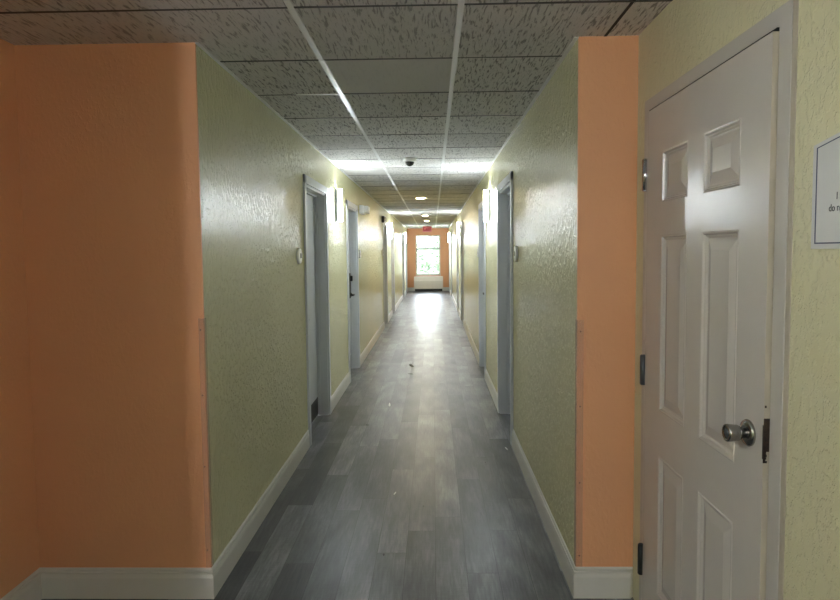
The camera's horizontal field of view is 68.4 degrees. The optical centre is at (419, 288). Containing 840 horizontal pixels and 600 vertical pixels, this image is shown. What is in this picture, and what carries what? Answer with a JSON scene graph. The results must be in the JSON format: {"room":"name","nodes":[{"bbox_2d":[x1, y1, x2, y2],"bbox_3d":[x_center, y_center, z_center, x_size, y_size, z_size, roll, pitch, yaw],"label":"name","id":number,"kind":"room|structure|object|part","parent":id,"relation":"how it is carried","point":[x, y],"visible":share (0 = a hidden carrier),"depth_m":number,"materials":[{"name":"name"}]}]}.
{"room":"hotel corridor","nodes":[
{"label":"hotel corridor","id":0,"kind":"room"},
{"bbox_2d":[0,38,39,598],"bbox_3d":[-1.810,0.204,2.038,0.140,2.470,1.368,-1,3,1],"label":"wall","id":1,"kind":"structure","parent":0,"point":[19,543],"depth_m":2.62,"materials":[{"name":"orange paint"}]},
{"bbox_2d":[0,568,41,599],"bbox_3d":[-1.722,1.367,2.107,0.014,0.138,1.368,-1,3,1],"label":"baseboard","id":2,"kind":"structure","parent":1,"relation":"attached to","point":[30,588],"depth_m":2.69,"materials":[{"name":"white paint"}]},
{"bbox_2d":[14,42,211,567],"bbox_3d":[-1.406,0.159,2.719,0.919,2.470,0.012,-1,3,1],"label":"wall","id":3,"kind":"structure","parent":0,"point":[109,133],"depth_m":2.71,"materials":[{"name":"orange paint"}]},
{"bbox_2d":[40,567,213,598],"bbox_3d":[-1.318,1.322,2.775,0.792,0.138,0.014,-1,3,1],"label":"baseboard","id":4,"kind":"structure","parent":3,"relation":"attached to","point":[57,582],"depth_m":2.77,"materials":[{"name":"white paint"}]},
{"bbox_2d":[196,45,407,565],"bbox_3d":[-0.792,-0.495,13.404,0.140,2.470,21.420,-1,3,1],"label":"wall","id":5,"kind":"structure","parent":0,"point":[253,164],"depth_m":3.55,"materials":[{"name":"yellow paint"}]},
{"bbox_2d":[211,430,309,597],"bbox_3d":[-0.906,1.254,3.836,0.014,0.138,2.158,-1,3,1],"label":"baseboard","id":6,"kind":"structure","parent":5,"relation":"attached to","point":[227,560],"depth_m":3.41,"materials":[{"name":"white paint"}]},
{"bbox_2d":[296,248,301,263],"bbox_3d":[-0.900,-0.245,4.614,0.024,0.122,0.122,-1,3,1],"label":"plate","id":7,"kind":"object","parent":5,"relation":"attached to","point":[299,251],"visible":1,"depth_m":4.58,"materials":[{"name":"white plastic"}]},
{"bbox_2d":[195,42,403,225],"bbox_3d":[-0.726,-1.697,13.324,0.018,0.004,21.432,-1,3,1],"label":"trim","id":8,"kind":"structure","parent":5,"relation":"attached to","point":[198,44],"depth_m":3.68,"materials":[{"name":"white metal"}]},
{"bbox_2d":[303,174,331,445],"bbox_3d":[-0.951,0.152,5.375,0.156,2.152,1.034,-1,3,1],"label":"door","id":9,"kind":"structure","parent":5,"relation":"in","point":[315,199],"depth_m":5.76,"materials":[{"name":"white paint"}]},
{"bbox_3d":[-0.976,1.132,5.435,0.002,0.166,0.834,0,3,1],"label":"kick plate","id":10,"kind":"part","parent":9,"relation":"part of","materials":[{"name":"black metal"}]},
{"bbox_2d":[335,187,342,222],"bbox_3d":[-0.839,-0.868,6.428,0.074,0.360,0.112,-1,3,1],"label":"wall sconce","id":11,"kind":"object","parent":5,"relation":"attached to","point":[338,192],"visible":1,"depth_m":6.39,"materials":[{"name":"white plastic"}]},
{"bbox_3d":[-0.870,-0.868,6.429,0.012,0.360,0.112,0,3,1],"label":"plate","id":12,"kind":"part","parent":11,"relation":"part of","materials":[{"name":"white plastic"}]},
{"bbox_3d":[-0.857,-0.865,6.378,0.020,0.344,0.006,0,3,1],"label":"rail","id":13,"kind":"part","parent":11,"relation":"part of","materials":[{"name":"white plastic"}]},
{"bbox_3d":[-0.836,-0.868,6.428,0.056,0.330,0.092,0,3,1],"label":"lamp shade","id":14,"kind":"part","parent":11,"relation":"part of","materials":[{"name":"white glass"}]},
{"bbox_2d":[331,372,349,410],"bbox_3d":[-0.848,1.085,6.622,0.014,0.138,1.334,-1,3,1],"label":"baseboard","id":15,"kind":"structure","parent":5,"relation":"attached to","point":[342,387],"depth_m":6.54,"materials":[{"name":"white paint"}]},
{"bbox_2d":[346,200,359,382],"bbox_3d":[-0.902,0.009,7.740,0.156,2.152,1.014,-1,3,1],"label":"door","id":16,"kind":"structure","parent":5,"relation":"in","point":[351,208],"depth_m":8.14,"materials":[{"name":"white paint"}]},
{"bbox_2d":[359,205,369,214],"bbox_3d":[-0.771,-1.100,8.627,0.118,0.115,0.320,-1,3,1],"label":"emergency light","id":17,"kind":"object","parent":5,"relation":"attached to","point":[363,210],"visible":1,"depth_m":8.49,"materials":[{"name":"white plastic"}]},
{"bbox_2d":[360,322,384,365],"bbox_3d":[-0.768,0.854,10.419,0.014,0.138,4.224,-1,3,1],"label":"baseboard","id":18,"kind":"structure","parent":5,"relation":"attached to","point":[373,340],"depth_m":9.84,"materials":[{"name":"white paint"}]},
{"bbox_2d":[383,223,387,322],"bbox_3d":[-0.792,-0.309,12.965,0.156,2.152,0.984,-1,3,1],"label":"door","id":19,"kind":"structure","parent":5,"relation":"in","point":[385,262],"depth_m":13.36,"materials":[{"name":"white paint"}]},
{"bbox_2d":[388,310,392,321],"bbox_3d":[-0.688,0.622,14.246,0.014,0.138,1.454,-1,3,1],"label":"baseboard","id":20,"kind":"structure","parent":5,"relation":"attached to","point":[390,315],"depth_m":14.26,"materials":[{"name":"white paint"}]},
{"bbox_2d":[389,223,392,237],"bbox_3d":[-0.673,-1.349,14.342,0.074,0.360,0.112,-1,3,1],"label":"wall sconce","id":21,"kind":"object","parent":5,"relation":"attached to","point":[390,224],"visible":1,"depth_m":14.30,"materials":[{"name":"white plastic"}]},
{"bbox_2d":[391,228,394,311],"bbox_3d":[-0.741,-0.458,15.419,0.156,2.152,1.004,-1,3,1],"label":"door","id":22,"kind":"structure","parent":5,"relation":"in","point":[392,238],"depth_m":15.83,"materials":[{"name":"white paint"}]},
{"bbox_2d":[395,295,402,310],"bbox_3d":[-0.606,0.385,18.148,0.014,0.138,4.334,-1,3,1],"label":"baseboard","id":23,"kind":"structure","parent":5,"relation":"attached to","point":[401,298],"depth_m":17.63,"materials":[{"name":"white paint"}]},
{"bbox_2d":[402,233,404,296],"bbox_3d":[-0.629,-0.782,20.759,0.156,2.152,1.004,-1,3,1],"label":"door","id":24,"kind":"structure","parent":5,"relation":"in","point":[402,233],"depth_m":21.15,"materials":[{"name":"white paint"}]},
{"bbox_2d":[405,235,407,292],"bbox_3d":[-0.578,-0.931,23.203,0.156,2.152,1.004,-1,3,1],"label":"door","id":25,"kind":"structure","parent":5,"relation":"in","point":[406,235],"depth_m":23.61,"materials":[{"name":"white paint"}]},
{"bbox_2d":[0,0,672,227],"bbox_3d":[-0.246,-1.538,10.386,2.859,0.030,27.495,-1,3,1],"label":"ceiling","id":26,"kind":"structure","parent":0,"point":[391,60],"depth_m":2.83,"materials":[{"name":"tile"}]},
{"bbox_2d":[292,94,338,94],"bbox_3d":[-0.593,-1.105,3.511,0.268,0.012,0.016,-1,3,1],"label":"trim","id":27,"kind":"structure","parent":26,"relation":"attached to","point":[292,94],"depth_m":3.50,"materials":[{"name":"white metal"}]},
{"bbox_2d":[283,0,418,226],"bbox_3d":[-0.301,-1.530,10.485,0.029,0.007,27.100,-1,3,1],"label":"trim","id":28,"kind":"structure","parent":26,"relation":"attached to","point":[288,3],"depth_m":3.11,"materials":[{"name":"white metal"}]},
{"bbox_2d":[403,157,415,165],"bbox_3d":[-0.100,-1.217,5.941,0.120,0.079,0.120,-1,3,1],"label":"dome camera","id":29,"kind":"object","parent":26,"relation":"attached to","point":[409,161],"visible":1,"depth_m":5.90,"materials":[{"name":"white plastic"}]},
{"bbox_2d":[423,225,431,231],"bbox_3d":[0.247,-2.084,21.412,0.310,0.225,0.046,-1,3,1],"label":"exit sign","id":30,"kind":"object","parent":26,"relation":"hanging from","point":[427,228],"visible":1,"depth_m":21.39,"materials":[{"name":"red plastic"}]},
{"bbox_2d":[435,0,464,227],"bbox_3d":[0.335,-1.572,11.070,0.024,0.006,25.901,-1,3,1],"label":"trim","id":31,"kind":"structure","parent":26,"relation":"attached to","point":[460,9],"depth_m":3.12,"materials":[{"name":"white metal"}]},
{"bbox_2d":[604,0,635,36],"bbox_3d":[0.721,-0.893,-0.230,0.012,0.004,5.679,-1,3,1],"label":"strip","id":32,"kind":"object","parent":26,"relation":"attached to","point":[630,3],"depth_m":2.39,"materials":[{"name":"black metal"}]},
{"bbox_2d":[41,291,633,599],"bbox_3d":[-0.214,0.906,10.621,3.000,0.001,29.584,-1,3,1],"label":"floor","id":33,"kind":"structure","parent":0,"point":[479,532],"depth_m":3.84,"materials":[{"name":"grey plastic"}]},
{"bbox_2d":[414,276,442,290],"bbox_3d":[0.334,-0.195,23.964,1.120,0.572,0.305,-1,3,1],"label":"air conditioner","id":34,"kind":"object","parent":33,"relation":"on","point":[421,283],"visible":1,"depth_m":23.83,"materials":[{"name":"white metal"}]},
{"bbox_2d":[407,228,448,287],"bbox_3d":[0.318,-1.158,24.173,1.909,2.470,0.200,-1,3,1],"label":"wall","id":35,"kind":"structure","parent":0,"point":[411,232],"depth_m":24.06,"materials":[{"name":"orange paint"}]},
{"bbox_2d":[416,235,439,275],"bbox_3d":[0.316,-1.308,24.129,0.992,1.565,0.190,-1,3,1],"label":"window","id":36,"kind":"structure","parent":35,"relation":"in","point":[417,274],"depth_m":24.11,"materials":[{"name":"white paint"}]},
{"bbox_3d":[0.314,-1.564,24.138,0.872,0.065,0.060,0,3,1],"label":"meeting rail","id":37,"kind":"part","parent":36,"relation":"part of","materials":[{"name":"white paint"}]},
{"bbox_2d":[408,287,448,290],"bbox_3d":[0.328,0.013,24.137,1.629,0.138,0.014,-1,3,1],"label":"baseboard","id":38,"kind":"structure","parent":35,"relation":"attached to","point":[411,288],"depth_m":24.12,"materials":[{"name":"white paint"}]},
{"bbox_2d":[449,39,583,565],"bbox_3d":[0.976,-0.510,13.372,0.140,2.470,21.409,-1,3,1],"label":"wall","id":39,"kind":"structure","parent":0,"point":[541,153],"depth_m":3.47,"materials":[{"name":"yellow paint"}]},
{"bbox_2d":[449,242,449,290],"bbox_3d":[1.176,-0.949,23.216,0.156,2.152,1.004,-1,3,1],"label":"door","id":40,"kind":"structure","parent":39,"relation":"in","point":[449,242],"depth_m":23.64,"materials":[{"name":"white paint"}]},
{"bbox_2d":[450,232,451,295],"bbox_3d":[1.126,-0.804,20.821,0.156,2.152,1.004,-1,3,1],"label":"door","id":41,"kind":"structure","parent":39,"relation":"in","point":[451,232],"depth_m":20.78,"materials":[{"name":"white paint"}]},
{"bbox_2d":[456,227,458,310],"bbox_3d":[1.014,-0.480,15.502,0.156,2.152,0.984,-1,3,1],"label":"door","id":42,"kind":"structure","parent":39,"relation":"in","point":[457,238],"depth_m":15.88,"materials":[{"name":"white paint"}]},
{"bbox_2d":[457,222,459,237],"bbox_3d":[0.879,-1.353,14.149,0.074,0.360,0.112,-1,3,1],"label":"wall sconce","id":43,"kind":"object","parent":39,"relation":"attached to","point":[458,223],"visible":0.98,"depth_m":14.11,"materials":[{"name":"white plastic"}]},
{"bbox_3d":[0.875,-1.353,14.149,0.056,0.330,0.092,0,3,1],"label":"lamp shade","id":44,"kind":"part","parent":43,"relation":"part of","materials":[{"name":"white glass"}]},
{"bbox_2d":[460,221,463,320],"bbox_3d":[0.966,-0.340,13.186,0.156,2.152,0.984,-1,3,1],"label":"door","id":45,"kind":"structure","parent":39,"relation":"in","point":[461,223],"depth_m":13.58,"materials":[{"name":"white paint"}]},
{"bbox_2d":[463,319,478,363],"bbox_3d":[0.850,0.830,10.544,0.014,0.138,4.424,-1,3,1],"label":"baseboard","id":46,"kind":"structure","parent":39,"relation":"attached to","point":[469,336],"depth_m":9.98,"materials":[{"name":"white paint"}]},
{"bbox_2d":[478,201,485,378],"bbox_3d":[0.853,-0.012,7.798,0.156,2.152,0.944,-1,3,1],"label":"door","id":47,"kind":"structure","parent":39,"relation":"in","point":[481,223],"depth_m":8.17,"materials":[{"name":"white paint"}]},
{"bbox_2d":[483,189,489,222],"bbox_3d":[0.723,-0.901,6.709,0.074,0.360,0.112,-1,3,1],"label":"wall sconce","id":48,"kind":"object","parent":39,"relation":"attached to","point":[486,198],"visible":1,"depth_m":6.67,"materials":[{"name":"white plastic"}]},
{"bbox_3d":[0.720,-0.901,6.709,0.056,0.330,0.092,0,3,1],"label":"lamp shade","id":49,"kind":"part","parent":48,"relation":"part of","materials":[{"name":"white glass"}]},
{"bbox_3d":[0.739,-0.898,6.658,0.020,0.344,0.006,0,3,1],"label":"rail","id":50,"kind":"part","parent":48,"relation":"part of","materials":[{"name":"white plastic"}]},
{"bbox_3d":[0.753,-0.901,6.708,0.012,0.360,0.112,0,3,1],"label":"plate","id":51,"kind":"part","parent":48,"relation":"part of","materials":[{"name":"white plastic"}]},
{"bbox_2d":[485,369,497,410],"bbox_3d":[0.769,1.066,6.662,0.014,0.138,1.444,-1,3,1],"label":"baseboard","id":52,"kind":"structure","parent":39,"relation":"attached to","point":[488,380],"depth_m":6.57,"materials":[{"name":"white paint"}]},
{"bbox_2d":[497,171,512,445],"bbox_3d":[0.801,0.137,5.348,0.156,2.152,1.054,-1,3,1],"label":"door","id":53,"kind":"structure","parent":39,"relation":"in","point":[505,187],"depth_m":5.77,"materials":[{"name":"white paint"}]},
{"bbox_2d":[449,37,578,226],"bbox_3d":[0.885,-1.711,13.295,0.018,0.004,21.421,-1,3,1],"label":"trim","id":54,"kind":"structure","parent":39,"relation":"attached to","point":[574,40],"depth_m":3.66,"materials":[{"name":"white metal"}]},
{"bbox_2d":[514,246,517,261],"bbox_3d":[0.710,-0.259,4.579,0.024,0.122,0.122,-1,3,1],"label":"plate","id":55,"kind":"object","parent":39,"relation":"attached to","point":[515,247],"visible":1,"depth_m":4.53,"materials":[{"name":"white plastic"}]},
{"bbox_2d":[512,429,575,595],"bbox_3d":[0.709,1.240,3.807,0.014,0.138,2.146,-1,3,1],"label":"baseboard","id":56,"kind":"structure","parent":39,"relation":"attached to","point":[565,560],"depth_m":3.38,"materials":[{"name":"white paint"}]},
{"bbox_2d":[575,35,638,566],"bbox_3d":[0.958,0.137,2.679,0.551,2.470,0.012,-1,3,1],"label":"wall","id":57,"kind":"structure","parent":0,"point":[607,65],"depth_m":2.67,"materials":[{"name":"orange paint"}]},
{"bbox_2d":[573,567,632,598],"bbox_3d":[0.812,1.303,2.740,0.264,0.138,0.014,-1,3,1],"label":"baseboard","id":58,"kind":"structure","parent":57,"relation":"attached to","point":[589,582],"depth_m":2.73,"materials":[{"name":"white paint"}]},
{"bbox_2d":[633,0,839,599],"bbox_3d":[0.944,0.309,-0.162,0.140,2.470,5.679,-1,3,1],"label":"wall","id":59,"kind":"structure","parent":0,"point":[685,33],"depth_m":1.46,"materials":[{"name":"yellow paint"}]},
{"bbox_2d":[637,0,798,599],"bbox_3d":[0.952,0.339,2.058,0.220,2.143,1.058,-1,3,1],"label":"door","id":60,"kind":"structure","parent":59,"relation":"in","point":[718,163],"depth_m":1.85,"materials":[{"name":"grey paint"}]},
{"bbox_3d":[0.860,0.393,1.685,0.050,0.048,0.048,0,3,1],"label":"knob","id":61,"kind":"part","parent":60,"relation":"part of","materials":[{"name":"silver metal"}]},
{"bbox_3d":[0.903,0.380,1.611,0.017,0.152,0.005,0,3,1],"label":"latch plate","id":62,"kind":"part","parent":60,"relation":"part of","materials":[{"name":"metal"}]},
{"bbox_2d":[811,132,839,248],"bbox_3d":[0.896,-0.210,1.261,0.007,0.256,0.302,-1,3,1],"label":"wall sign","id":63,"kind":"object","parent":59,"relation":"attached to","point":[825,225],"visible":1,"depth_m":1.36,"materials":[{"name":"white plastic"}]},
{"label":"outside","id":64,"kind":"structure","parent":0,"visible":0},
{"bbox_3d":[1.112,-1.149,52.190,60.000,0.150,55.650,-1,3,1],"label":"ground","id":65,"kind":"structure","parent":64,"visible":0},
{"bbox_2d":[417,238,434,272],"bbox_3d":[-0.257,-1.452,33.484,2.251,2.744,2.126,-3,4,-38],"label":"leafy tree","id":66,"kind":"object","parent":65,"relation":"on","point":[423,265],"visible":0.37,"depth_m":33.13,"materials":[{"name":"green plant"}]},
{"bbox_2d":[419,244,436,272],"bbox_3d":[0.499,-1.473,36.483,1.597,2.408,2.837,0,4,12],"label":"leafy tree","id":67,"kind":"object","parent":65,"relation":"on","point":[423,244],"visible":0.06,"depth_m":36.12,"materials":[{"name":"green plant"}]},
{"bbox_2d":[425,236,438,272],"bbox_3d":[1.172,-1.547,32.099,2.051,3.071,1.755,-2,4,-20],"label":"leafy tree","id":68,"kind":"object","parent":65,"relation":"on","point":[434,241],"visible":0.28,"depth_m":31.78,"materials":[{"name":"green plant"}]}
]}

